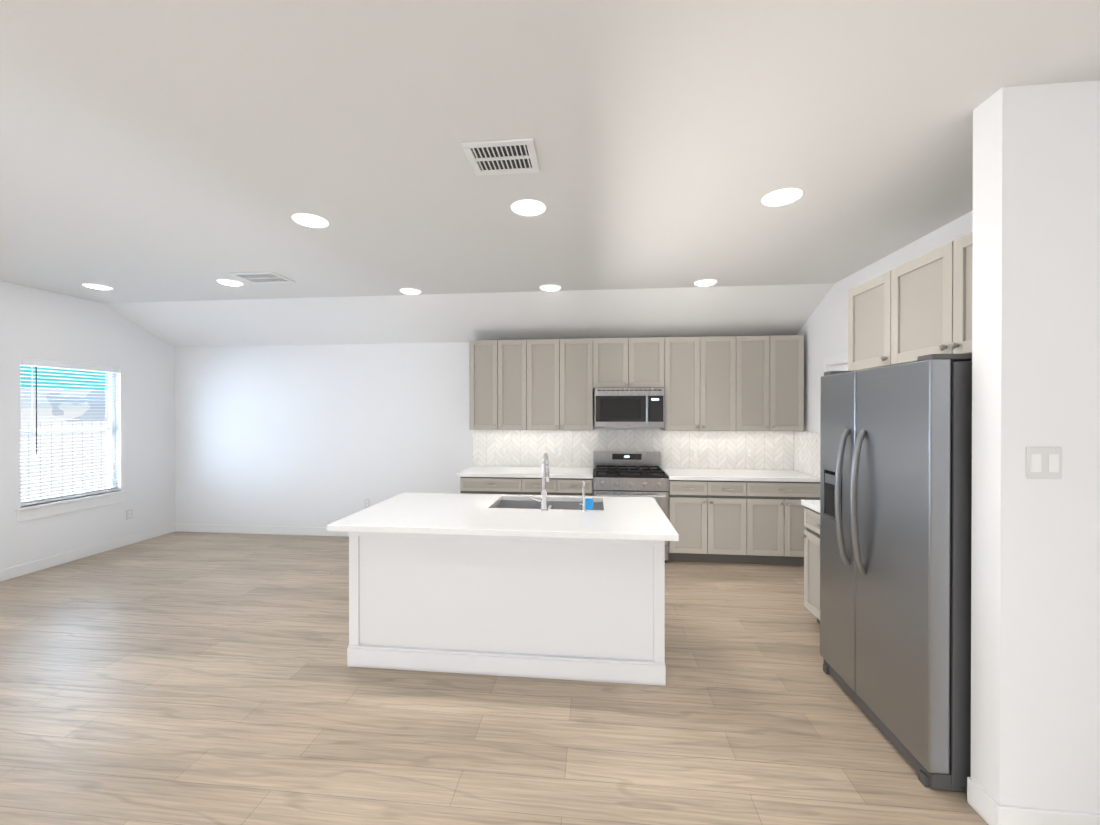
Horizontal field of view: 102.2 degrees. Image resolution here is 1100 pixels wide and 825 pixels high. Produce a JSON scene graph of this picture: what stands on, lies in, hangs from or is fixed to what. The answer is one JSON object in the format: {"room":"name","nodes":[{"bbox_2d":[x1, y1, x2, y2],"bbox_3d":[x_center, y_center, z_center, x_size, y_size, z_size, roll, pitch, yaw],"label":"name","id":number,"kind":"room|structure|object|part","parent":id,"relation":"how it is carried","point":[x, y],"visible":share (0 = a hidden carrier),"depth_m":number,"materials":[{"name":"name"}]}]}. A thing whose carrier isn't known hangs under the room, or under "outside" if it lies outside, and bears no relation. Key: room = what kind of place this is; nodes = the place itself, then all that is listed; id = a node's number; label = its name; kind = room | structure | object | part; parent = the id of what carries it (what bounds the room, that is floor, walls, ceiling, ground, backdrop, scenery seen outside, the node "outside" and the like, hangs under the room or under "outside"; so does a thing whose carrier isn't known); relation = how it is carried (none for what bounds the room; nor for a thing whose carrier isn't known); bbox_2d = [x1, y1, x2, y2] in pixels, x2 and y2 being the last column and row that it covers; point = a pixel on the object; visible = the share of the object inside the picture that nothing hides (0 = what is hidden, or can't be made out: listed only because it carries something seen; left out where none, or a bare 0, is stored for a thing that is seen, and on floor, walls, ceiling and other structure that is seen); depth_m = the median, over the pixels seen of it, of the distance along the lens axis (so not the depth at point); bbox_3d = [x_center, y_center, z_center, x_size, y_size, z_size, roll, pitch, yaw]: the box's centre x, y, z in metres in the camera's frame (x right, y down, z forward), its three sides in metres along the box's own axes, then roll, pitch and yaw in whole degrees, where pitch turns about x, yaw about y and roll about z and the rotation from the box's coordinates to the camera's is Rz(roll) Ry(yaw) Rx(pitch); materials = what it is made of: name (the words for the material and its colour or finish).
{"room":"kitchen","nodes":[
{"label":"kitchen","id":0,"kind":"room"},
{"bbox_2d":[0,281,174,569],"bbox_3d":[-5.437,0.083,1.581,0.120,3.000,8.840,0,0,6],"label":"wall","id":1,"kind":"structure","parent":0,"point":[38,324],"depth_m":4.91,"materials":[{"name":"white paint"}]},
{"bbox_2d":[15,373,127,521],"bbox_3d":[-5.096,0.260,4.739,0.145,1.580,1.000,0,0,6],"label":"window","id":2,"kind":"structure","parent":1,"relation":"attached to","point":[111,413],"depth_m":4.84,"materials":[{"name":"white plastic"}]},
{"bbox_2d":[20,358,119,505],"bbox_3d":[-5.098,0.191,4.738,0.071,1.437,0.902,0,0,6],"label":"window blind","id":3,"kind":"object","parent":2,"relation":"attached to","point":[59,365],"visible":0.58,"depth_m":4.67,"materials":[{"name":"white plastic"}]},
{"bbox_2d":[35,366,36,453],"bbox_3d":[-5.103,-0.024,4.411,0.009,0.870,0.009,0,0,6],"label":"blind wand","id":4,"kind":"object","parent":3,"relation":"hanging from","point":[36,407],"visible":1,"depth_m":4.41,"materials":[{"name":"black"}]},
{"bbox_3d":[-5.052,0.997,4.737,0.014,0.107,0.970,0,0,6],"label":"white left window trim","id":5,"kind":"part","parent":2,"relation":"part of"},
{"bbox_3d":[-5.076,0.929,4.739,0.105,0.028,1.000,0,0,6],"label":"white left window trim","id":6,"kind":"part","parent":2,"relation":"part of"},
{"bbox_2d":[0,523,175,581],"bbox_3d":[-5.370,1.530,1.580,0.017,0.105,8.600,0,0,6],"label":"baseboard","id":7,"kind":"structure","parent":1,"relation":"attached to","point":[12,572],"depth_m":4.77,"materials":[{"name":"white wood"}]},
{"bbox_2d":[126,509,132,519],"bbox_3d":[-5.000,1.208,5.281,0.007,0.114,0.070,0,0,6],"label":"electrical outlet plate","id":8,"kind":"object","parent":1,"relation":"attached to","point":[129,513],"depth_m":5.28,"materials":[{"name":"white plastic"}]},
{"bbox_2d":[175,342,660,527],"bbox_3d":[-1.069,0.067,5.522,8.020,3.000,0.120,0,0,6],"label":"wall","id":9,"kind":"structure","parent":0,"point":[301,435],"depth_m":5.66,"materials":[{"name":"white paint"}]},
{"bbox_2d":[176,523,348,536],"bbox_3d":[-2.920,1.514,5.647,4.015,0.105,0.014,0,0,6],"label":"baseboard","id":10,"kind":"structure","parent":9,"relation":"attached to","point":[180,527],"depth_m":5.73,"materials":[{"name":"white wood"}]},
{"bbox_2d":[365,499,369,507],"bbox_3d":[-2.300,1.147,5.586,0.070,0.115,0.008,0,0,6],"label":"electrical outlet plate","id":11,"kind":"object","parent":9,"relation":"attached to","point":[367,501],"depth_m":5.58,"materials":[{"name":"white plastic"}]},
{"bbox_2d":[469,339,532,429],"bbox_3d":[-0.551,-0.317,5.235,0.729,1.029,0.340,0,0,6],"label":"upper cabinet","id":12,"kind":"object","parent":9,"relation":"attached to","point":[500,371],"depth_m":5.07,"materials":[{"name":"beige wood"}]},
{"bbox_2d":[533,338,600,429],"bbox_3d":[0.125,-0.316,5.167,0.866,1.029,0.340,0,0,6],"label":"upper cabinet","id":13,"kind":"object","parent":9,"relation":"attached to","point":[566,372],"depth_m":5.00,"materials":[{"name":"beige wood"}]},
{"bbox_2d":[601,337,664,387],"bbox_3d":[0.887,-0.552,5.089,0.784,0.557,0.340,0,0,6],"label":"upper cabinet","id":14,"kind":"object","parent":9,"relation":"attached to","point":[625,362],"depth_m":4.92,"materials":[{"name":"beige wood"}]},
{"bbox_2d":[595,388,664,427],"bbox_3d":[0.883,-0.051,5.020,0.751,0.431,0.481,0,0,6],"label":"microwave","id":15,"kind":"object","parent":14,"relation":"attached to","point":[629,407],"visible":1,"depth_m":4.83,"materials":[{"name":"grey metal"}]},
{"bbox_3d":[0.865,-0.041,4.849,0.727,0.281,0.031,0,0,6],"label":"black glass","id":16,"kind":"part","parent":15,"relation":"part of","materials":[{"name":"black glass"}]},
{"bbox_2d":[660,336,744,430],"bbox_3d":[1.654,-0.316,5.012,0.876,1.029,0.340,0,0,6],"label":"upper cabinet","id":17,"kind":"object","parent":9,"relation":"attached to","point":[733,383],"depth_m":4.84,"materials":[{"name":"beige wood"}]},
{"bbox_2d":[745,335,803,430],"bbox_3d":[2.350,-0.316,4.942,0.759,1.029,0.340,0,0,6],"label":"upper cabinet","id":18,"kind":"object","parent":9,"relation":"attached to","point":[774,364],"depth_m":4.77,"materials":[{"name":"beige wood"}]},
{"bbox_2d":[104,283,834,346],"bbox_3d":[-0.217,-1.145,5.004,9.820,0.672,0.970,0,0,6],"label":"ceiling","id":19,"kind":"structure","parent":0,"point":[763,310],"depth_m":4.96,"materials":[{"name":"white paint"}]},
{"bbox_2d":[0,531,987,824],"bbox_3d":[-0.612,1.635,1.100,9.820,0.100,8.840,0,0,6],"label":"floor","id":20,"kind":"structure","parent":0,"point":[176,677],"depth_m":2.29,"materials":[{"name":"beige wood"}]},
{"bbox_2d":[460,477,528,494],"bbox_3d":[-0.580,1.131,5.099,0.739,0.876,0.627,0,0,6],"label":"base cabinet","id":21,"kind":"object","parent":20,"relation":"on","point":[468,485],"depth_m":4.79,"materials":[{"name":"beige wood"}]},
{"bbox_2d":[457,465,592,476],"bbox_3d":[-0.248,0.674,5.051,1.468,0.039,0.632,0,0,6],"label":"countertop","id":22,"kind":"structure","parent":21,"relation":"on","point":[475,470],"depth_m":4.93,"materials":[{"name":"white stone"}]},
{"bbox_3d":[0.876,1.071,4.650,3.657,0.653,0.014,0,0,6],"label":"cabinet panel","id":23,"kind":"part","parent":21,"relation":"part of","materials":[{"name":"grey"}]},
{"bbox_2d":[347,533,665,685],"bbox_3d":[-0.253,1.134,3.086,1.937,0.885,0.864,0,0,6],"label":"kitchen island","id":24,"kind":"object","parent":20,"relation":"on","point":[544,585],"depth_m":2.67,"materials":[{"name":"white wood"}]},
{"bbox_2d":[327,493,678,540],"bbox_3d":[-0.253,0.674,3.010,2.010,0.036,1.040,0,0,6],"label":"island countertop","id":25,"kind":"structure","parent":24,"relation":"on","point":[441,514],"depth_m":2.73,"materials":[{"name":"white stone"}]},
{"bbox_2d":[527,453,549,508],"bbox_3d":[-0.069,0.467,3.064,0.131,0.377,0.222,0,0,6],"label":"faucet","id":26,"kind":"object","parent":25,"relation":"on","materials":[{"name":"silver metal"}]},
{"bbox_2d":[499,497,598,508],"bbox_3d":[-0.009,0.792,3.232,0.806,0.226,0.446,0,0,6],"label":"sink","id":27,"kind":"object","parent":25,"relation":"in","point":[508,502],"depth_m":3.45,"materials":[{"name":"grey metal"}]},
{"bbox_2d":[579,480,586,512],"bbox_3d":[0.224,0.555,2.981,0.045,0.202,0.098,0,0,6],"label":"faucet","id":28,"kind":"object","parent":25,"relation":"on","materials":[{"name":"silver metal"}]},
{"bbox_2d":[529,477,592,495],"bbox_3d":[0.075,1.132,5.033,0.814,0.876,0.627,0,0,6],"label":"base cabinet","id":29,"kind":"object","parent":20,"relation":"on","point":[557,486],"depth_m":4.71,"materials":[{"name":"beige wood"}]},
{"bbox_2d":[593,451,668,562],"bbox_3d":[0.868,1.012,4.900,0.776,1.115,0.707,0,0,6],"label":"range","id":30,"kind":"object","parent":20,"relation":"on","point":[629,474],"visible":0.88,"depth_m":4.64,"materials":[{"name":"grey metal"}]},
{"bbox_3d":[0.866,0.860,4.886,0.516,0.760,0.566,0,0,6],"label":"black glass","id":31,"kind":"part","parent":30,"relation":"part of","materials":[{"name":"black glass"}]},
{"bbox_2d":[668,481,756,563],"bbox_3d":[1.681,1.132,4.871,0.834,0.876,0.627,0,0,6],"label":"base cabinet","id":32,"kind":"object","parent":20,"relation":"on","point":[729,502],"depth_m":4.56,"materials":[{"name":"beige wood"}]},
{"bbox_2d":[662,469,819,480],"bbox_3d":[2.010,0.675,4.823,1.504,0.039,0.632,0,0,6],"label":"countertop","id":33,"kind":"structure","parent":32,"relation":"on","point":[673,474],"depth_m":4.63,"materials":[{"name":"white stone"}]},
{"bbox_2d":[753,481,819,564],"bbox_3d":[2.369,1.133,4.801,0.785,0.876,0.627,0,0,6],"label":"base cabinet","id":34,"kind":"object","parent":20,"relation":"on","point":[777,538],"depth_m":4.49,"materials":[{"name":"beige wood"}]},
{"bbox_2d":[801,500,819,623],"bbox_3d":[2.220,1.120,3.029,0.728,0.914,0.630,0,0,6],"label":"base cabinet","id":35,"kind":"object","parent":20,"relation":"on","point":[811,535],"visible":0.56,"depth_m":3.25,"materials":[{"name":"beige wood"}]},
{"bbox_3d":[1.901,1.077,3.056,0.014,0.653,0.530,0,0,6],"label":"cabinet panel","id":36,"kind":"part","parent":35,"relation":"part of","materials":[{"name":"grey wood"}]},
{"bbox_2d":[820,353,971,790],"bbox_3d":[2.009,0.667,2.252,0.926,1.826,0.905,0,0,6],"label":"fridge","id":37,"kind":"object","parent":20,"relation":"on","point":[895,529],"visible":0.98,"depth_m":1.99,"materials":[{"name":"grey metal"}]},
{"bbox_3d":[1.648,0.484,2.586,0.005,0.280,0.190,0,0,6],"label":"black glass","id":38,"kind":"part","parent":37,"relation":"part of","materials":[{"name":"black glass"}]},
{"bbox_2d":[0,0,1099,302],"bbox_3d":[-0.660,-1.339,0.606,9.820,0.250,7.870,0,0,6],"label":"ceiling","id":39,"kind":"structure","parent":0,"point":[172,150],"depth_m":1.95,"materials":[{"name":"white paint"}]},
{"bbox_2d":[82,284,112,289],"bbox_3d":[-4.385,-1.223,4.313,0.213,0.009,0.184,0,0,6],"label":"recessed light","id":40,"kind":"object","parent":39,"relation":"attached to","point":[95,286],"depth_m":4.30,"materials":[{"name":"white plastic"}]},
{"bbox_2d":[216,279,242,285],"bbox_3d":[-3.003,-1.223,4.164,0.205,0.009,0.200,0,0,6],"label":"recessed light","id":41,"kind":"object","parent":39,"relation":"attached to","point":[223,281],"depth_m":4.16,"materials":[{"name":"white plastic"}]},
{"bbox_2d":[228,272,295,283],"bbox_3d":[-2.606,-1.222,4.034,0.420,0.010,0.300,0,0,6],"label":"air vent","id":42,"kind":"object","parent":39,"relation":"attached to","point":[261,277],"visible":1,"depth_m":4.02,"materials":[{"name":"white metal"}]},
{"bbox_2d":[292,213,328,227],"bbox_3d":[-1.516,-1.217,2.810,0.208,0.009,0.210,0,0,6],"label":"recessed light","id":43,"kind":"object","parent":39,"relation":"attached to","point":[308,220],"depth_m":2.81,"materials":[{"name":"white plastic"}]},
{"bbox_2d":[400,288,420,293],"bbox_3d":[-1.405,-1.224,4.460,0.205,0.009,0.195,0,0,6],"label":"recessed light","id":44,"kind":"object","parent":39,"relation":"attached to","point":[406,290],"depth_m":4.48,"materials":[{"name":"white plastic"}]},
{"bbox_2d":[461,138,539,175],"bbox_3d":[-0.226,-1.214,2.120,0.330,0.010,0.270,0,0,6],"label":"air vent","id":45,"kind":"object","parent":39,"relation":"attached to","point":[510,156],"visible":1,"depth_m":2.11,"materials":[{"name":"white metal"}]},
{"bbox_2d":[511,200,545,215],"bbox_3d":[-0.127,-1.217,2.635,0.204,0.009,0.202,0,0,6],"label":"recessed light","id":46,"kind":"object","parent":39,"relation":"attached to","point":[522,207],"depth_m":2.63,"materials":[{"name":"white plastic"}]},
{"bbox_2d":[540,285,560,290],"bbox_3d":[0.005,-1.223,4.348,0.198,0.009,0.188,0,0,6],"label":"recessed light","id":47,"kind":"object","parent":39,"relation":"attached to","point":[545,287],"depth_m":4.34,"materials":[{"name":"white plastic"}]},
{"bbox_2d":[694,279,716,285],"bbox_3d":[1.461,-1.223,4.166,0.198,0.009,0.203,0,0,6],"label":"recessed light","id":48,"kind":"object","parent":39,"relation":"attached to","point":[708,282],"depth_m":4.17,"materials":[{"name":"white plastic"}]},
{"bbox_2d":[762,188,802,205],"bbox_3d":[1.307,-1.216,2.502,0.207,0.009,0.205,0,0,6],"label":"recessed light","id":49,"kind":"object","parent":39,"relation":"attached to","point":[781,197],"depth_m":2.50,"materials":[{"name":"white plastic"}]},
{"bbox_2d":[593,490,668,560],"bbox_3d":[0.872,1.107,4.944,0.776,0.865,0.620,0,0,6],"label":"door","id":50,"kind":"structure","parent":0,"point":[663,503],"depth_m":4.59,"materials":[{"name":"grey"}]},
{"bbox_2d":[823,513,834,520],"bbox_3d":[1.638,0.612,2.588,0.017,0.016,0.150,0,0,6],"label":"drip tray","id":51,"kind":"object","parent":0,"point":[829,516],"depth_m":2.60,"materials":[{"name":"grey plastic"}]},
{"bbox_2d":[825,473,834,484],"bbox_3d":[1.644,0.391,2.586,0.004,0.055,0.160,0,0,6],"label":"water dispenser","id":52,"kind":"object","parent":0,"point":[829,477],"depth_m":2.61,"materials":[{"name":"grey plastic"}]},
{"bbox_2d":[842,365,847,370],"bbox_3d":[3.443,0.324,3.827,1.300,2.500,1.650,0,0,6],"label":"wall","id":53,"kind":"structure","parent":0,"point":[844,367],"depth_m":4.59,"materials":[{"name":"white paint"}]},
{"bbox_2d":[823,353,847,375],"bbox_3d":[2.728,0.519,3.895,0.136,2.110,1.020,0,0,6],"label":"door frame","id":54,"kind":"structure","parent":53,"relation":"attached to","point":[827,361],"depth_m":4.27,"materials":[{"name":"white wood"}]},
{"bbox_3d":[2.736,0.553,3.894,0.120,2.041,0.882,0,0,6],"label":"white door trim","id":55,"kind":"part","parent":54,"relation":"part of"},
{"bbox_2d":[834,428,866,574],"bbox_3d":[1.595,0.460,2.359,0.080,0.752,0.178,0,0,6],"label":"handle","id":56,"kind":"object","parent":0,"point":[853,441],"depth_m":2.33,"materials":[{"name":"grey metal"}]},
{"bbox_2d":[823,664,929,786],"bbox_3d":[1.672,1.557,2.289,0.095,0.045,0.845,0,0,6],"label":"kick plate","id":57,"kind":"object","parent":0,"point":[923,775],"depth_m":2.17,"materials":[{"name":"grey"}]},
{"bbox_2d":[797,210,972,432],"bbox_3d":[2.692,0.075,3.449,0.120,3.000,3.490,0,0,6],"label":"wall","id":58,"kind":"structure","parent":0,"point":[824,330],"depth_m":4.20,"materials":[{"name":"white paint"}]},
{"bbox_2d":[848,231,972,370],"bbox_3d":[2.204,-0.539,2.352,0.624,0.546,1.147,0,0,6],"label":"upper cabinet","id":59,"kind":"object","parent":58,"relation":"attached to","point":[911,311],"visible":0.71,"depth_m":2.34,"materials":[{"name":"beige wood"}]},
{"bbox_2d":[824,659,963,790],"bbox_3d":[1.700,1.536,2.286,0.122,0.063,0.885,0,0,6],"label":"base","id":60,"kind":"object","parent":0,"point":[950,780],"depth_m":2.00,"materials":[{"name":"grey metal"}]},
{"bbox_2d":[971,80,1099,813],"bbox_3d":[3.030,0.083,1.596,2.675,3.000,0.130,0,0,6],"label":"wall","id":61,"kind":"structure","parent":0,"point":[1035,643],"depth_m":1.65,"materials":[{"name":"white paint"}]},
{"bbox_2d":[984,795,1099,824],"bbox_3d":[2.956,1.530,1.539,2.569,0.105,0.017,0,0,6],"label":"baseboard","id":62,"kind":"structure","parent":61,"relation":"attached to","point":[984,805],"depth_m":1.65,"materials":[{"name":"white wood"}]},
{"bbox_2d":[1026,447,1061,478],"bbox_3d":[1.833,0.188,1.647,0.118,0.118,0.008,0,0,6],"label":"switch plate","id":63,"kind":"object","parent":61,"relation":"attached to","point":[1043,462],"visible":1,"depth_m":1.65,"materials":[{"name":"white plastic"}]},
{"label":"outside","id":64,"kind":"structure","parent":0,"visible":0},
{"bbox_2d":[20,366,107,500],"bbox_3d":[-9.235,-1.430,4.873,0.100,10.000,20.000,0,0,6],"label":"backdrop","id":65,"kind":"structure","parent":64,"point":[98,400],"depth_m":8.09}
]}

